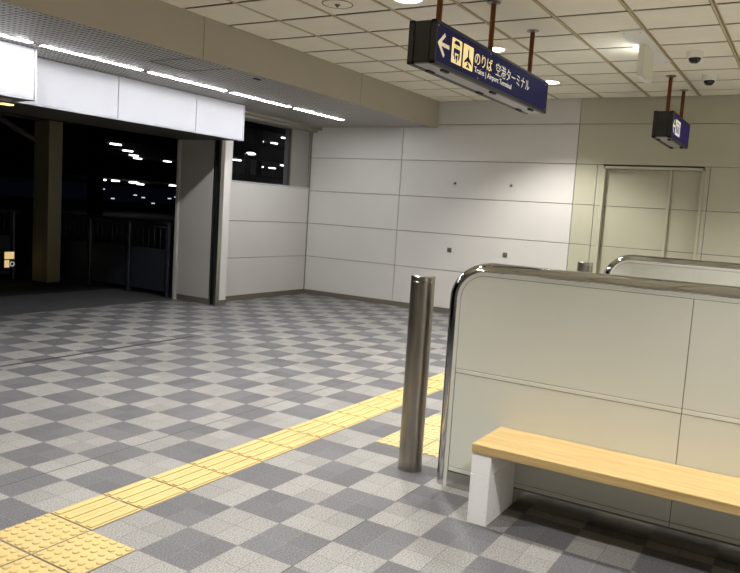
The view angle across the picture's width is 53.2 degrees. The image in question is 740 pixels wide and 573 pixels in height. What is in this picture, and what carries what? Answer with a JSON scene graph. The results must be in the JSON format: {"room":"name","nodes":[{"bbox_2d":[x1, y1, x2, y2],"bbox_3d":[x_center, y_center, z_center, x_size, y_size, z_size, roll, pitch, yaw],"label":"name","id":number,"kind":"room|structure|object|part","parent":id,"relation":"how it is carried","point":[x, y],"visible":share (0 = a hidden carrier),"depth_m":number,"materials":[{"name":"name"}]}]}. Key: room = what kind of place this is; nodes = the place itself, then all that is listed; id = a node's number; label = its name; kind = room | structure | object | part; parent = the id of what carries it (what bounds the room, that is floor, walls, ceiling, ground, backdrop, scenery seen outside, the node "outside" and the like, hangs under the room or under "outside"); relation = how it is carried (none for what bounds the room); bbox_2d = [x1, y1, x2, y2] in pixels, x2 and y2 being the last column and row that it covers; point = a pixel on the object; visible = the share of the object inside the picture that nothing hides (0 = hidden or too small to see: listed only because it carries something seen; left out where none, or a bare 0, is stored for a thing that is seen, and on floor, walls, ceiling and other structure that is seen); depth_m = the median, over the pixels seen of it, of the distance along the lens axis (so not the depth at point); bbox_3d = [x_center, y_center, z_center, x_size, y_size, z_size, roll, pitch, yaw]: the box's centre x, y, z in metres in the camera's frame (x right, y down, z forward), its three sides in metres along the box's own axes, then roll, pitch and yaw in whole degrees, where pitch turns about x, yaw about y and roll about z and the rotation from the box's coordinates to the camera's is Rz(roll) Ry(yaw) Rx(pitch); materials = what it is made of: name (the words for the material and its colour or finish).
{"room":"railway station","nodes":[
{"label":"railway station","id":0,"kind":"room"},
{"bbox_2d":[0,100,236,140],"bbox_3d":[-4.998,-2.222,6.045,1.140,0.840,10.590,7,7,31],"label":"ceiling","id":1,"kind":"structure","parent":0,"point":[18,108],"depth_m":8.95,"materials":[{"name":"grey metal"}]},
{"bbox_2d":[0,103,13,105],"bbox_3d":[-3.733,-1.869,7.579,0.090,0.014,0.120,7,7,31],"label":"recessed light","id":2,"kind":"object","parent":1,"relation":"in","point":[6,104],"visible":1,"depth_m":7.56,"materials":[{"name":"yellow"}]},
{"bbox_2d":[0,1,431,127],"bbox_3d":[-3.260,-2.227,6.443,2.179,0.020,13.070,7,7,31],"label":"ceiling","id":3,"kind":"structure","parent":0,"point":[15,21],"depth_m":7.89,"materials":[{"name":"metal"}]},
{"bbox_2d":[0,34,37,43],"bbox_3d":[-3.416,-2.203,6.264,0.064,0.010,1.292,7,7,31],"label":"recessed light","id":4,"kind":"object","parent":3,"relation":"in","point":[3,35],"visible":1,"depth_m":6.65,"materials":[{"name":"white plastic"}]},
{"bbox_2d":[36,43,146,70],"bbox_3d":[-2.744,-2.275,7.372,0.064,0.010,1.287,7,7,31],"label":"recessed light","id":5,"kind":"object","parent":3,"relation":"in","point":[38,44],"visible":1,"depth_m":7.29,"materials":[{"name":"white plastic"}]},
{"bbox_2d":[0,57,244,140],"bbox_3d":[-4.514,-1.978,5.765,0.106,0.488,10.545,7,7,31],"label":"fascia","id":6,"kind":"object","parent":3,"relation":"attached to","point":[60,86],"visible":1,"depth_m":8.56,"materials":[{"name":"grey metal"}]},
{"bbox_2d":[0,40,36,101],"bbox_3d":[-5.199,-1.855,4.167,0.376,0.491,7.095,7,7,31],"label":"box","id":7,"kind":"object","parent":6,"relation":"attached to","point":[18,63],"visible":1,"depth_m":6.95,"materials":[{"name":"grey"}]},
{"bbox_3d":[-5.069,-1.601,4.105,0.034,0.016,7.095,7,7,31],"label":"rail","id":8,"kind":"part","parent":7,"relation":"part of","materials":[{"name":"white metal"}]},
{"bbox_3d":[-3.367,-2.050,7.187,0.376,0.491,0.020,7,7,31],"label":"trim","id":9,"kind":"part","parent":7,"relation":"part of","materials":[{"name":"white metal"}]},
{"bbox_3d":[-3.250,-2.113,7.776,0.020,0.468,1.465,7,7,31],"label":"panel","id":10,"kind":"part","parent":6,"relation":"part of","materials":[{"name":"white metal"}]},
{"bbox_3d":[-4.500,-1.740,5.771,0.034,0.016,10.545,7,7,31],"label":"rail","id":11,"kind":"part","parent":6,"relation":"part of","materials":[{"name":"white metal"}]},
{"bbox_3d":[-2.550,-2.188,8.930,0.020,0.468,1.224,7,7,31],"label":"panel","id":12,"kind":"part","parent":6,"relation":"part of","materials":[{"name":"white metal"}]},
{"bbox_3d":[-1.996,-2.247,9.842,0.020,0.468,0.897,7,7,31],"label":"panel","id":13,"kind":"part","parent":6,"relation":"part of","materials":[{"name":"white metal"}]},
{"bbox_3d":[-1.789,-2.268,10.257,0.106,0.488,0.020,7,7,31],"label":"trim","id":14,"kind":"part","parent":6,"relation":"part of","materials":[{"name":"white metal"}]},
{"bbox_2d":[145,71,229,91],"bbox_3d":[-2.071,-2.346,8.482,0.064,0.010,1.297,7,7,31],"label":"recessed light","id":15,"kind":"object","parent":3,"relation":"in","point":[145,71],"visible":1,"depth_m":8.44,"materials":[{"name":"white plastic"}]},
{"bbox_2d":[150,58,231,70],"bbox_3d":[-1.787,-2.221,7.407,0.639,0.002,0.530,7,7,31],"label":"access hatch","id":16,"kind":"object","parent":3,"relation":"attached to","point":[184,58],"visible":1,"depth_m":7.47,"materials":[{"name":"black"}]},
{"bbox_2d":[228,91,292,107],"bbox_3d":[-1.402,-2.418,9.585,0.064,0.010,1.272,7,7,31],"label":"recessed light","id":17,"kind":"object","parent":3,"relation":"in","point":[230,91],"visible":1,"depth_m":9.53,"materials":[{"name":"white plastic"}]},
{"bbox_2d":[292,107,345,120],"bbox_3d":[-0.730,-2.490,10.693,0.064,0.010,1.307,7,7,31],"label":"recessed light","id":18,"kind":"object","parent":3,"relation":"in","point":[293,107],"visible":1,"depth_m":10.67,"materials":[{"name":"white plastic"}]},
{"bbox_2d":[219,141,231,299],"bbox_3d":[-2.272,-1.204,10.742,0.495,2.770,0.140,7,7,31],"label":"wall","id":19,"kind":"structure","parent":0,"point":[228,147],"depth_m":10.64,"materials":[{"name":"white"}]},
{"bbox_2d":[172,139,225,305],"bbox_3d":[-2.487,-0.942,10.796,0.860,2.360,0.160,7,7,31],"label":"pillar","id":20,"kind":"structure","parent":19,"relation":"in","point":[200,163],"depth_m":10.74,"materials":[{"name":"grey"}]},
{"bbox_3d":[-2.831,-0.985,11.001,0.055,2.360,0.160,7,7,31],"label":"edge trim","id":21,"kind":"part","parent":20,"relation":"part of","materials":[{"name":"grey metal"}]},
{"bbox_3d":[-2.589,0.183,10.951,0.650,0.083,0.125,7,7,31],"label":"kick plate","id":22,"kind":"part","parent":20,"relation":"part of","materials":[{"name":"brown"}]},
{"bbox_3d":[-2.515,-0.989,10.827,0.650,2.275,0.130,7,7,31],"label":"jamb panel","id":23,"kind":"part","parent":20,"relation":"part of","materials":[{"name":"grey metal"}]},
{"bbox_2d":[219,300,225,304],"bbox_3d":[-2.361,0.208,10.886,0.500,0.075,0.148,7,7,31],"label":"baseboard","id":24,"kind":"structure","parent":19,"relation":"attached to","point":[221,302],"depth_m":10.76,"materials":[{"name":"brown"}]},
{"bbox_2d":[226,115,309,295],"bbox_3d":[-1.749,-1.246,11.834,0.200,2.845,2.290,7,7,31],"label":"wall","id":25,"kind":"structure","parent":0,"point":[268,224],"depth_m":11.86,"materials":[{"name":"grey"}]},
{"bbox_2d":[225,289,303,300],"bbox_3d":[-1.756,0.142,11.927,0.032,0.070,2.290,7,7,31],"label":"baseboard","id":26,"kind":"structure","parent":25,"relation":"attached to","point":[298,291],"depth_m":11.95,"materials":[{"name":"brown"}]},
{"bbox_2d":[232,118,310,188],"bbox_3d":[-1.592,-2.106,11.870,0.166,0.965,1.970,7,7,31],"label":"window","id":27,"kind":"structure","parent":25,"relation":"in","point":[297,142],"depth_m":12.32,"materials":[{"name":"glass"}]},
{"bbox_3d":[-1.691,-2.100,11.617,0.056,0.937,1.435,7,7,31],"label":"frame","id":28,"kind":"part","parent":27,"relation":"part of","materials":[{"name":"brown"}]},
{"bbox_3d":[-1.622,-1.641,11.918,0.166,0.028,1.970,7,7,31],"label":"sill","id":29,"kind":"part","parent":27,"relation":"part of","materials":[{"name":"grey metal"}]},
{"bbox_3d":[-1.222,-2.160,12.483,0.160,0.937,0.535,7,7,31],"label":"infill panel","id":30,"kind":"part","parent":27,"relation":"part of","materials":[{"name":"grey"}]},
{"bbox_2d":[245,110,321,131],"bbox_3d":[-1.522,-2.596,11.538,0.218,0.085,2.410,7,7,31],"label":"trim","id":31,"kind":"structure","parent":25,"relation":"attached to","point":[253,116],"depth_m":11.63,"materials":[{"name":"beige metal"}]},
{"bbox_2d":[303,132,312,288],"bbox_3d":[-1.069,-1.298,12.754,0.017,2.845,0.017,7,7,31],"label":"trim","id":32,"kind":"structure","parent":25,"relation":"attached to","point":[312,132],"depth_m":12.73,"materials":[{"name":"grey metal"}]},
{"bbox_2d":[0,285,739,572],"bbox_3d":[-1.622,0.973,4.918,11.540,0.120,14.610,7,7,31],"label":"floor","id":33,"kind":"structure","parent":0,"point":[95,401],"depth_m":4.59,"materials":[{"name":"grey tile"}]},
{"bbox_2d":[0,513,135,572],"bbox_3d":[-1.487,1.121,2.942,0.590,0.009,0.890,7,7,31],"label":"tactile warning patch","id":34,"kind":"object","parent":33,"relation":"on","point":[84,553],"visible":1,"depth_m":3.14,"materials":[{"name":"yellow tile"}]},
{"bbox_2d":[60,212,171,297],"bbox_3d":[-4.192,-0.552,11.879,2.800,1.147,0.140,7,7,31],"label":"railing","id":35,"kind":"object","parent":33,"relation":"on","point":[129,265],"visible":0.92,"depth_m":11.75,"materials":[{"name":"grey metal"}]},
{"bbox_3d":[-4.945,-0.474,12.341,0.680,0.640,0.024,7,7,31],"label":"solid panel","id":36,"kind":"part","parent":35,"relation":"part of","materials":[{"name":"grey metal"}]},
{"bbox_3d":[-4.594,-0.587,12.120,0.072,1.115,0.072,7,7,31],"label":"post","id":37,"kind":"part","parent":35,"relation":"part of","materials":[{"name":"grey metal"}]},
{"bbox_3d":[-4.207,-0.381,11.899,0.810,0.640,0.024,7,7,31],"label":"solid panel","id":38,"kind":"part","parent":35,"relation":"part of","materials":[{"name":"grey metal"}]},
{"bbox_3d":[-4.187,-1.094,11.841,2.730,0.064,0.064,7,7,31],"label":"handrail","id":39,"kind":"part","parent":35,"relation":"part of","materials":[{"name":"grey metal"}]},
{"bbox_3d":[-3.800,-0.487,11.645,0.072,1.115,0.072,7,7,31],"label":"post","id":40,"kind":"part","parent":35,"relation":"part of","materials":[{"name":"grey metal"}]},
{"bbox_3d":[-3.439,-0.284,11.440,0.750,0.640,0.024,7,7,31],"label":"solid panel","id":41,"kind":"part","parent":35,"relation":"part of","materials":[{"name":"grey metal"}]},
{"bbox_3d":[-3.058,-0.393,11.201,0.072,1.115,0.072,7,7,31],"label":"post","id":42,"kind":"part","parent":35,"relation":"part of","materials":[{"name":"grey metal"}]},
{"bbox_2d":[51,372,443,529],"bbox_3d":[-0.139,0.948,5.452,0.290,0.008,4.790,7,7,31],"label":"path","id":43,"kind":"object","parent":33,"relation":"on","point":[98,511],"visible":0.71,"depth_m":4.24,"materials":[{"name":"yellow tile"}]},
{"bbox_2d":[375,414,440,457],"bbox_3d":[0.516,1.028,5.095,0.590,0.007,0.890,7,7,31],"label":"tactile patch","id":44,"kind":"object","parent":33,"relation":"on","point":[432,423],"visible":0.23,"depth_m":4.99,"materials":[{"name":"yellow tile"}]},
{"bbox_2d":[398,274,435,471],"bbox_3d":[0.274,0.510,4.349,0.141,1.157,0.141,7,7,31],"label":"bollard","id":45,"kind":"object","parent":33,"relation":"on","point":[422,288],"visible":1,"depth_m":4.29,"materials":[{"name":"metal"}]},
{"bbox_2d":[577,261,592,271],"bbox_3d":[1.992,0.344,7.014,0.141,1.157,0.141,7,7,31],"label":"bollard","id":46,"kind":"object","parent":33,"relation":"on","point":[581,266],"visible":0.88,"depth_m":6.90,"materials":[{"name":"metal"}]},
{"bbox_3d":[1.990,0.361,7.016,0.141,1.124,0.141,7,7,31],"label":"post","id":47,"kind":"part","parent":46,"relation":"part of","materials":[{"name":"metal"}]},
{"bbox_2d":[436,263,739,564],"bbox_3d":[2.026,0.675,3.307,3.699,1.268,0.250,7,7,31],"label":"wall","id":48,"kind":"structure","parent":33,"relation":"on","point":[649,368],"depth_m":3.69,"materials":[{"name":"silver metal"}]},
{"bbox_3d":[0.956,0.804,3.822,1.168,0.532,0.004,7,7,31],"label":"panel","id":49,"kind":"part","parent":48,"relation":"part of","materials":[{"name":"white metal"}]},
{"bbox_3d":[0.991,0.255,3.766,1.170,0.520,0.004,7,7,31],"label":"panel","id":50,"kind":"part","parent":48,"relation":"part of","materials":[{"name":"white metal"}]},
{"bbox_3d":[1.991,1.261,3.366,3.509,0.084,0.248,7,7,31],"label":"kick plate","id":51,"kind":"part","parent":48,"relation":"part of","materials":[{"name":"silver metal"}]},
{"bbox_3d":[1.961,0.931,3.221,1.179,0.532,0.004,7,7,31],"label":"panel","id":52,"kind":"part","parent":48,"relation":"part of","materials":[{"name":"white metal"}]},
{"bbox_3d":[1.996,0.382,3.164,1.179,0.520,0.004,7,7,31],"label":"panel","id":53,"kind":"part","parent":48,"relation":"part of","materials":[{"name":"white metal"}]},
{"bbox_2d":[467,427,739,526],"bbox_3d":[1.569,1.087,3.238,2.296,0.406,0.384,7,7,31],"label":"bench","id":54,"kind":"object","parent":33,"relation":"on","point":[495,455],"visible":1,"depth_m":3.51,"materials":[{"name":"brown wood"}]},
{"bbox_2d":[603,255,739,286],"bbox_3d":[3.580,0.519,5.739,3.564,1.274,0.251,7,7,31],"label":"wall","id":55,"kind":"structure","parent":33,"relation":"on","point":[666,268],"depth_m":6.17,"materials":[{"name":"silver metal"}]},
{"bbox_3d":[2.449,0.136,6.256,0.490,0.545,0.005,7,7,31],"label":"access panel","id":56,"kind":"part","parent":55,"relation":"part of","materials":[{"name":"white metal"}]},
{"bbox_3d":[2.594,0.105,6.170,1.148,0.526,0.004,7,7,31],"label":"panel","id":57,"kind":"part","parent":55,"relation":"part of","materials":[{"name":"white metal"}]},
{"bbox_2d":[160,0,739,100],"bbox_3d":[1.413,-2.050,3.105,9.290,0.230,14.228,7,7,31],"label":"ceiling","id":58,"kind":"structure","parent":0,"point":[680,27],"depth_m":7.05,"materials":[{"name":"tile"}]},
{"bbox_2d":[393,0,424,4],"bbox_3d":[0.309,-2.330,5.999,0.276,0.009,0.276,7,7,31],"label":"recessed light","id":59,"kind":"object","parent":58,"relation":"in","point":[408,2],"visible":1,"depth_m":6.07,"materials":[{"name":"white plastic"}]},
{"bbox_2d":[407,0,547,113],"bbox_3d":[0.980,-1.925,5.990,0.210,0.724,2.385,7,7,31],"label":"hanging sign","id":60,"kind":"object","parent":58,"relation":"hanging from","point":[436,48],"visible":1,"depth_m":5.59,"materials":[{"name":"blue plastic"},{"name":"black metal"},{"name":"brown painted metal"}]},
{"bbox_3d":[0.958,-1.584,6.026,0.118,0.009,2.345,7,7,31],"label":"plate","id":61,"kind":"part","parent":60,"relation":"part of","materials":[{"name":"silver metal"}]},
{"bbox_3d":[1.038,-1.713,5.969,0.032,0.250,2.345,7,7,31],"label":"panel","id":62,"kind":"part","parent":60,"relation":"part of","materials":[{"name":"blue"}]},
{"bbox_2d":[227,0,739,100],"bbox_3d":[1.654,-2.015,3.441,8.066,0.056,13.010,7,7,31],"label":"rails","id":63,"kind":"object","parent":58,"relation":"attached to","point":[713,2],"visible":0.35,"depth_m":6.95,"materials":[{"name":"beige metal"}]},
{"bbox_2d":[487,46,507,52],"bbox_3d":[1.275,-2.433,7.591,0.276,0.009,0.276,7,7,31],"label":"recessed light","id":64,"kind":"object","parent":58,"relation":"in","point":[496,49],"visible":0.46,"depth_m":7.57,"materials":[{"name":"white plastic"}]},
{"bbox_2d":[545,80,561,84],"bbox_3d":[2.241,-2.536,9.183,0.276,0.009,0.276,7,7,31],"label":"recessed light","id":65,"kind":"object","parent":58,"relation":"in","point":[550,82],"visible":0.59,"depth_m":9.16,"materials":[{"name":"white plastic"}]},
{"bbox_2d":[619,28,670,82],"bbox_3d":[2.642,-2.143,7.097,0.210,0.308,1.410,7,7,31],"label":"light","id":66,"kind":"object","parent":58,"relation":"hanging from","point":[649,53],"visible":1,"depth_m":6.93,"materials":[{"name":"white plastic"}]},
{"bbox_3d":[2.652,-2.287,7.082,0.210,0.018,1.410,7,7,31],"label":"ceiling plate","id":67,"kind":"part","parent":66,"relation":"part of","materials":[{"name":"white plastic"}]},
{"bbox_2d":[651,75,689,148],"bbox_3d":[3.582,-2.041,8.718,0.210,0.724,1.220,7,7,31],"label":"hanging sign","id":68,"kind":"object","parent":58,"relation":"hanging from","point":[669,128],"visible":1,"depth_m":8.35,"materials":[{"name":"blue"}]},
{"bbox_3d":[3.498,-1.849,8.782,0.042,0.296,1.220,7,7,31],"label":"frame","id":69,"kind":"part","parent":68,"relation":"part of","materials":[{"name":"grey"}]},
{"bbox_3d":[3.560,-1.700,8.753,0.118,0.009,1.180,7,7,31],"label":"plate","id":70,"kind":"part","parent":68,"relation":"part of","materials":[{"name":"silver metal"}]},
{"bbox_3d":[3.641,-1.831,8.696,0.042,0.296,1.220,7,7,31],"label":"frame","id":71,"kind":"part","parent":68,"relation":"part of","materials":[{"name":"blue"}]},
{"bbox_3d":[3.641,-1.831,8.696,0.032,0.256,1.180,7,7,31],"label":"panel","id":72,"kind":"part","parent":68,"relation":"part of","materials":[{"name":"blue"}]},
{"bbox_2d":[687,50,703,63],"bbox_3d":[3.150,-2.216,7.165,0.152,0.114,0.152,7,7,31],"label":"dome camera","id":73,"kind":"object","parent":58,"relation":"attached to","point":[694,56],"visible":1,"depth_m":7.12,"materials":[{"name":"white plastic"}]},
{"bbox_2d":[702,74,716,85],"bbox_3d":[3.762,-2.283,8.194,0.152,0.114,0.152,7,7,31],"label":"dome camera","id":74,"kind":"object","parent":58,"relation":"attached to","point":[709,79],"visible":1,"depth_m":8.15,"materials":[{"name":"white plastic"}]},
{"bbox_2d":[304,95,739,308],"bbox_3d":[2.982,-1.027,10.466,9.780,3.295,0.250,7,7,31],"label":"wall","id":75,"kind":"structure","parent":0,"point":[386,208],"depth_m":11.02,"materials":[{"name":"grey"}]},
{"bbox_2d":[0,0,438,127],"bbox_3d":[-2.332,-2.321,5.849,0.060,0.454,13.027,7,7,31],"label":"beam","id":76,"kind":"structure","parent":75,"relation":"attached to","point":[157,23],"depth_m":7.37,"materials":[{"name":"paint"}]},
{"bbox_2d":[304,289,448,312],"bbox_3d":[2.915,0.593,10.469,9.548,0.070,0.032,7,7,31],"label":"baseboard","id":77,"kind":"structure","parent":75,"relation":"attached to","point":[336,295],"depth_m":12.24,"materials":[{"name":"brown"}]},
{"bbox_2d":[593,166,705,272],"bbox_3d":[3.712,-0.438,9.978,1.295,2.320,0.132,7,7,31],"label":"door","id":78,"kind":"structure","parent":75,"relation":"in","point":[641,228],"depth_m":9.95,"materials":[{"name":"beige metal"}]},
{"bbox_3d":[3.564,-0.450,10.123,0.822,2.269,0.035,7,7,31],"label":"panel","id":79,"kind":"part","parent":78,"relation":"part of","materials":[{"name":"beige metal"}]},
{"bbox_3d":[4.100,-0.383,9.802,0.370,2.269,0.035,7,7,31],"label":"panel","id":80,"kind":"part","parent":78,"relation":"part of","materials":[{"name":"beige metal"}]},
{"label":"outside","id":81,"kind":"structure","parent":0,"visible":0},
{"bbox_2d":[0,195,174,296],"bbox_3d":[-32.064,-7.802,71.661,110.440,0.280,150.000,7,7,31],"label":"outdoor background","id":82,"kind":"structure","parent":81,"point":[24,284],"depth_m":28.24,"materials":[{"name":"black"}]},
{"bbox_2d":[0,209,19,278],"bbox_3d":[-7.460,-0.541,9.750,0.140,1.147,6.120,7,7,31],"label":"railing","id":83,"kind":"object","parent":82,"relation":"on","point":[4,239],"visible":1,"depth_m":12.19,"materials":[{"name":"grey metal"}]},
{"bbox_3d":[-6.313,-0.493,11.676,0.024,0.640,1.330,7,7,31],"label":"solid panel","id":84,"kind":"part","parent":83,"relation":"part of","materials":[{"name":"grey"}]},
{"bbox_2d":[3,251,14,267],"bbox_3d":[-5.951,-0.441,12.180,0.035,0.280,0.200,7,7,31],"label":"notice board","id":85,"kind":"object","parent":83,"relation":"attached to","point":[8,256],"visible":1,"depth_m":12.16,"materials":[{"name":"yellow"}]},
{"bbox_3d":[-5.968,-0.373,12.142,0.010,0.120,0.080,7,7,31],"label":"plate","id":86,"kind":"part","parent":85,"relation":"part of","materials":[{"name":"white"}]},
{"bbox_3d":[-5.937,-0.512,12.164,0.010,0.115,0.165,7,7,31],"label":"plate","id":87,"kind":"part","parent":85,"relation":"part of","materials":[{"name":"white"}]},
{"bbox_3d":[-7.407,-1.081,9.724,0.064,0.064,6.050,7,7,31],"label":"handrail","id":88,"kind":"part","parent":83,"relation":"part of","materials":[{"name":"grey metal"}]},
{"bbox_3d":[-5.928,-0.689,12.279,0.072,1.115,0.072,7,7,31],"label":"post","id":89,"kind":"part","parent":83,"relation":"part of","materials":[{"name":"grey metal"}]},
{"bbox_2d":[32,120,62,282],"bbox_3d":[-5.355,-1.399,12.263,0.400,2.640,0.255,7,7,31],"label":"pillar","id":90,"kind":"structure","parent":82,"relation":"on","point":[47,186],"depth_m":12.15,"materials":[{"name":"brown"}]},
{"bbox_2d":[0,112,74,144],"bbox_3d":[-6.805,-2.390,7.781,3.730,0.894,10.500,7,7,31],"label":"canopy roof","id":91,"kind":"structure","parent":90,"relation":"on","point":[7,122],"depth_m":11.81,"materials":[{"name":"grey metal"}]},
{"bbox_2d":[0,116,285,215],"bbox_3d":[-16.766,-12.383,81.997,35.000,8.600,96.000,7,7,31],"label":"building","id":92,"kind":"structure","parent":82,"relation":"on","point":[89,157],"depth_m":52.29,"materials":[{"name":"grey concrete"}]},
{"bbox_2d":[244,152,255,180],"bbox_3d":[-5.464,-4.127,33.125,0.539,3.751,0.480,1,6,-22],"label":"street lamp","id":93,"kind":"object","parent":82,"relation":"on","point":[247,153],"visible":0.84,"depth_m":32.76,"materials":[{"name":"grey metal"}]}
]}

